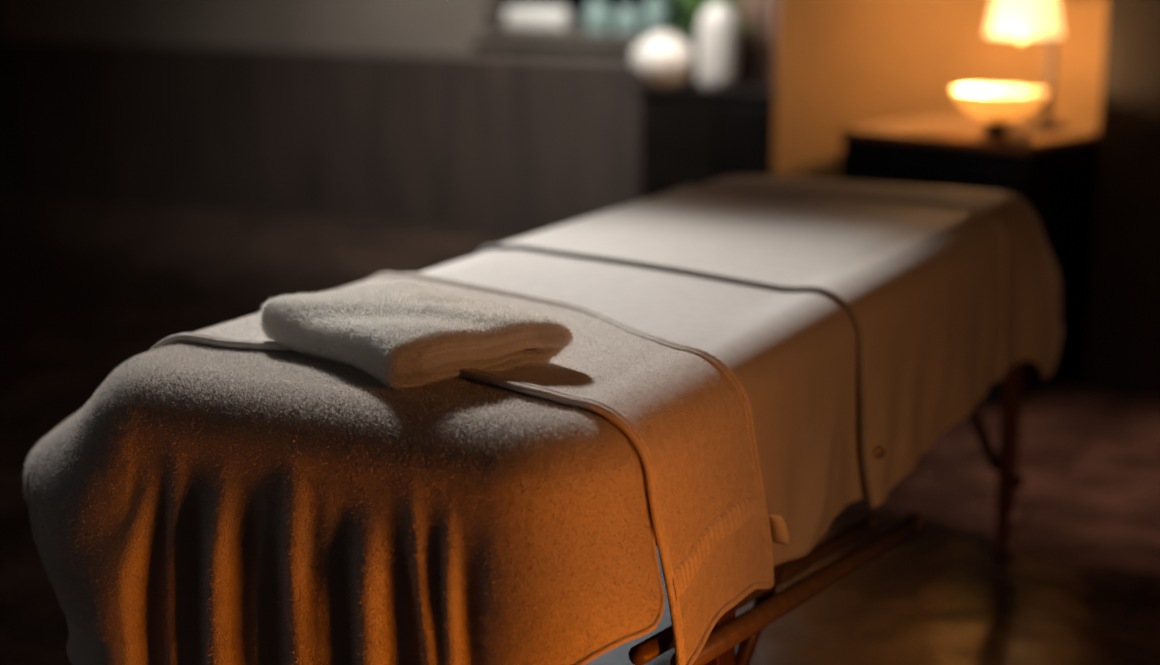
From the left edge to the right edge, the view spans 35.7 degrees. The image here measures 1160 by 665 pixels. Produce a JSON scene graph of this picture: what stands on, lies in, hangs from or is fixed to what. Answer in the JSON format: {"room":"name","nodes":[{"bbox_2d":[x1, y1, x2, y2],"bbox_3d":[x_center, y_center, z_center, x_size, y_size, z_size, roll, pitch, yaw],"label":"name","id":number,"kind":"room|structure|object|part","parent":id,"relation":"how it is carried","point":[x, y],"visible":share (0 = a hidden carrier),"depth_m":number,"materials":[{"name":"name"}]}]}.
{"room":"spa","nodes":[
{"label":"spa","id":0,"kind":"room"},
{"bbox_2d":[0,2,9,194],"bbox_3d":[-4.132,-1.342,5.266,0.100,2.700,6.600,6,14,26],"label":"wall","id":1,"kind":"structure","parent":0,"point":[4,177],"depth_m":8.25,"materials":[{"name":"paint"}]},
{"bbox_2d":[0,0,739,66],"bbox_3d":[-0.623,-2.106,7.068,4.400,2.000,0.180,6,14,26],"label":"wall","id":2,"kind":"structure","parent":0,"point":[409,27],"depth_m":7.45,"materials":[{"name":"grey paint"}]},
{"bbox_2d":[0,40,738,237],"bbox_3d":[-0.630,-0.785,7.351,4.400,0.700,0.200,6,14,26],"label":"wainscoting","id":3,"kind":"structure","parent":2,"relation":"attached to","point":[509,147],"depth_m":7.45,"materials":[{"name":"brown wood"}]},
{"bbox_2d":[474,0,739,47],"bbox_3d":[0.246,-1.811,6.624,1.400,1.480,0.177,6,14,26],"label":"shelf","id":4,"kind":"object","parent":2,"relation":"in","point":[497,8],"depth_m":6.91,"materials":[{"name":"grey"}]},
{"bbox_2d":[504,6,571,32],"bbox_3d":[-0.163,-1.205,6.932,0.260,0.102,0.102,6,14,26],"label":"rolled towel","id":5,"kind":"object","parent":4,"relation":"on","point":[529,19],"visible":1,"depth_m":6.89,"materials":[{"name":"white fabric"}]},
{"bbox_2d":[583,0,611,34],"bbox_3d":[0.066,-1.194,6.818,0.110,0.130,0.110,6,14,26],"label":"glass jar","id":6,"kind":"object","parent":4,"relation":"on","point":[597,15],"visible":1,"depth_m":6.78,"materials":[{"name":"teal glass"}]},
{"bbox_3d":[0.235,-1.099,6.762,1.390,0.030,0.130,6,14,26],"label":"sill","id":7,"kind":"part","parent":4,"relation":"part of","materials":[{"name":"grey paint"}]},
{"bbox_3d":[0.277,-1.839,6.680,1.340,1.390,0.006,6,14,26],"label":"pane","id":8,"kind":"part","parent":4,"relation":"part of","materials":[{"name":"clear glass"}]},
{"bbox_2d":[614,6,639,35],"bbox_3d":[0.177,-1.171,6.765,0.100,0.110,0.100,6,14,26],"label":"glass jar","id":9,"kind":"object","parent":4,"relation":"on","point":[627,18],"visible":1,"depth_m":6.73,"materials":[{"name":"teal glass"}]},
{"bbox_2d":[643,0,666,36],"bbox_3d":[0.280,-1.179,6.710,0.092,0.150,0.092,6,14,26],"label":"glass jar","id":10,"kind":"object","parent":4,"relation":"on","point":[652,8],"visible":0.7,"depth_m":6.67,"materials":[{"name":"teal glass"}]},
{"bbox_3d":[0.199,-2.657,6.284,1.650,0.024,0.024,6,14,26],"label":"curtain rod","id":11,"kind":"object","parent":2,"relation":"attached to","visible":0},
{"bbox_2d":[739,0,777,81],"bbox_3d":[0.689,-1.431,6.303,0.262,2.380,0.039,6,14,26],"label":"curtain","id":12,"kind":"object","parent":11,"relation":"hanging from","point":[757,53],"visible":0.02,"depth_m":6.42,"materials":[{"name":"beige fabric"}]},
{"bbox_2d":[0,193,1159,664],"bbox_3d":[-0.616,0.467,3.603,8.400,0.100,7.200,6,14,26],"label":"floor","id":13,"kind":"structure","parent":0,"point":[88,287],"depth_m":4.07,"materials":[{"name":"dark brown wood"}]},
{"bbox_2d":[632,81,775,199],"bbox_3d":[0.660,-0.496,6.127,0.900,0.672,0.397,6,14,26],"label":"sideboard","id":14,"kind":"object","parent":13,"relation":"on","point":[690,133],"visible":0.27,"depth_m":6.03,"materials":[{"name":"black wood"}]},
{"bbox_2d":[632,33,694,85],"bbox_3d":[0.284,-0.935,6.154,0.216,0.172,0.216,6,14,26],"label":"round vase","id":15,"kind":"object","parent":14,"relation":"on","point":[661,59],"visible":1,"depth_m":6.08,"materials":[{"name":"white ceramic"}]},
{"bbox_3d":[0.331,-0.501,6.108,0.275,0.560,0.014,6,14,26],"label":"door","id":16,"kind":"part","parent":14,"relation":"part of","materials":[{"name":"black wood"}]},
{"bbox_2d":[648,0,758,81],"bbox_3d":[0.438,-1.087,6.330,0.432,0.392,0.248,6,14,26],"label":"potted plant","id":17,"kind":"object","parent":14,"relation":"on","point":[691,9],"visible":0.53,"depth_m":6.27,"materials":[{"name":"dark green leaf"},{"name":"green leaf"},{"name":"white ceramic"}]},
{"bbox_3d":[0.406,-0.933,6.310,0.124,0.100,0.124,6,14,26],"label":"pot","id":18,"kind":"part","parent":17,"relation":"part of","materials":[{"name":"black"}]},
{"bbox_3d":[0.400,-1.079,6.274,0.108,0.241,0.078,0,13,-1],"label":"stem","id":19,"kind":"part","parent":17,"relation":"part of","materials":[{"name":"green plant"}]},
{"bbox_2d":[697,2,737,88],"bbox_3d":[0.461,-0.963,6.033,0.136,0.280,0.136,6,14,26],"label":"jar","id":20,"kind":"object","parent":14,"relation":"on","point":[717,27],"visible":1,"depth_m":5.98,"materials":[{"name":"white ceramic"}]},
{"bbox_3d":[0.585,-0.473,5.982,0.275,0.560,0.014,6,14,26],"label":"door","id":21,"kind":"part","parent":14,"relation":"part of","materials":[{"name":"black wood"}]},
{"bbox_2d":[629,361,1023,664],"bbox_3d":[0.157,0.233,2.839,0.720,0.690,1.934,6,14,26],"label":"massage table","id":22,"kind":"object","parent":13,"relation":"on","point":[745,629],"visible":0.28,"depth_m":2.52,"materials":[{"name":"brown wood"}]},
{"bbox_2d":[21,341,664,664],"bbox_3d":[-0.287,0.236,2.129,0.914,0.452,0.416,6,14,26],"label":"fleece blanket","id":23,"kind":"object","parent":22,"relation":"on","point":[206,504],"visible":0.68,"depth_m":1.92,"materials":[{"name":"beige fabric"}]},
{"bbox_2d":[150,272,789,664],"bbox_3d":[-0.123,0.138,2.252,0.753,0.324,0.535,6,14,26],"label":"blanket","id":24,"kind":"object","parent":23,"relation":"on","point":[688,418],"visible":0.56,"depth_m":2.02,"materials":[{"name":"fabric"}]},
{"bbox_2d":[258,281,576,391],"bbox_3d":[-0.195,-0.004,2.066,0.212,0.086,0.365,-10,16,-38],"label":"folded towel","id":25,"kind":"object","parent":24,"relation":"on","point":[407,335],"visible":1,"depth_m":1.98,"materials":[{"name":"white fabric"}]},
{"bbox_3d":[0.165,0.385,2.164,0.028,0.500,0.055,6,14,26],"label":"leg","id":26,"kind":"part","parent":22,"relation":"part of","materials":[{"name":"brown wood"}]},
{"bbox_2d":[418,175,1061,565],"bbox_3d":[0.211,0.038,2.922,0.807,0.391,1.815,6,14,26],"label":"sheet","id":27,"kind":"object","parent":22,"relation":"on","point":[793,355],"visible":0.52,"depth_m":2.43,"materials":[{"name":"beige fabric"}]},
{"bbox_2d":[475,184,1006,508],"bbox_3d":[0.285,-0.032,3.032,0.800,0.316,0.933,6,14,26],"label":"blanket","id":28,"kind":"object","parent":27,"relation":"on","point":[921,285],"visible":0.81,"depth_m":2.83,"materials":[{"name":"grey fabric"}]},
{"bbox_3d":[0.251,0.328,2.382,0.024,0.119,0.823,6,14,26],"label":"rail","id":29,"kind":"part","parent":22,"relation":"part of","materials":[{"name":"brown wood"}]},
{"bbox_3d":[0.314,0.336,2.408,0.029,0.134,0.883,6,14,26],"label":"rail","id":30,"kind":"part","parent":22,"relation":"part of","materials":[{"name":"brown wood"}]},
{"bbox_3d":[0.822,0.103,3.420,0.028,0.500,0.055,6,14,26],"label":"leg","id":31,"kind":"part","parent":22,"relation":"part of","materials":[{"name":"brown wood"}]},
{"bbox_3d":[0.842,0.286,3.450,0.017,0.028,0.028,6,14,26],"label":"height knob","id":32,"kind":"part","parent":22,"relation":"part of","materials":[{"name":"brown metal"}]},
{"bbox_2d":[838,114,1099,400],"bbox_3d":[1.060,-0.216,4.880,0.560,0.672,0.551,11,17,40],"label":"side table","id":33,"kind":"object","parent":13,"relation":"on","point":[1054,173],"visible":0.27,"depth_m":4.69,"materials":[{"name":"black wood"}]},
{"bbox_3d":[0.796,-0.191,4.794,0.260,0.560,0.014,11,17,40],"label":"door","id":34,"kind":"part","parent":33,"relation":"part of","materials":[{"name":"black wood"}]},
{"bbox_3d":[1.008,-0.150,4.615,0.260,0.560,0.014,11,17,40],"label":"door","id":35,"kind":"part","parent":33,"relation":"part of","materials":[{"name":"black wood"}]},
{"bbox_2d":[953,87,1047,140],"bbox_3d":[1.062,-0.553,4.567,0.236,0.122,0.236,6,14,26],"label":"bowl","id":36,"kind":"object","parent":33,"relation":"on","point":[998,106],"visible":0.96,"depth_m":4.51,"materials":[{"name":"yellow"}]},
{"bbox_3d":[1.062,-0.576,4.562,0.236,0.075,0.236,6,14,26],"label":"bowl glass","id":37,"kind":"part","parent":36,"relation":"part of","materials":[{"name":"beige glass"}]},
{"bbox_2d":[985,0,1066,130],"bbox_3d":[1.186,-0.757,4.797,0.201,0.420,0.217,-8,15,-31],"label":"table lamp","id":38,"kind":"object","parent":33,"relation":"on","point":[1021,19],"visible":1,"depth_m":4.72,"materials":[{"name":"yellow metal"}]},
{"bbox_2d":[1019,38,1026,43],"bbox_3d":[1.182,-0.808,4.793,0.032,0.078,0.032,6,14,26],"label":"bulb","id":39,"kind":"object","parent":38,"relation":"attached to","point":[1022,40],"depth_m":4.79,"materials":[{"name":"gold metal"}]},
{"bbox_3d":[1.182,-0.877,4.777,0.202,0.176,0.202,6,14,26],"label":"lamp shade","id":40,"kind":"part","parent":38,"relation":"part of","materials":[{"name":"beige fabric"}]},
{"bbox_3d":[1.228,-0.690,4.795,0.075,0.250,0.023,6,14,26],"label":"arm","id":41,"kind":"part","parent":38,"relation":"part of","materials":[{"name":"brown metal"}]},
{"bbox_2d":[773,0,1107,180],"bbox_3d":[1.133,-1.353,5.317,1.050,2.700,0.260,6,14,26],"label":"wall","id":42,"kind":"structure","parent":0,"point":[840,64],"depth_m":5.38,"materials":[{"name":"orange paint"}]},
{"bbox_2d":[1083,0,1159,397],"bbox_3d":[2.624,-1.054,3.983,2.760,2.700,0.260,6,14,26],"label":"wall","id":43,"kind":"structure","parent":0,"point":[1122,354],"depth_m":4.64,"materials":[{"name":"paint"}]}
]}

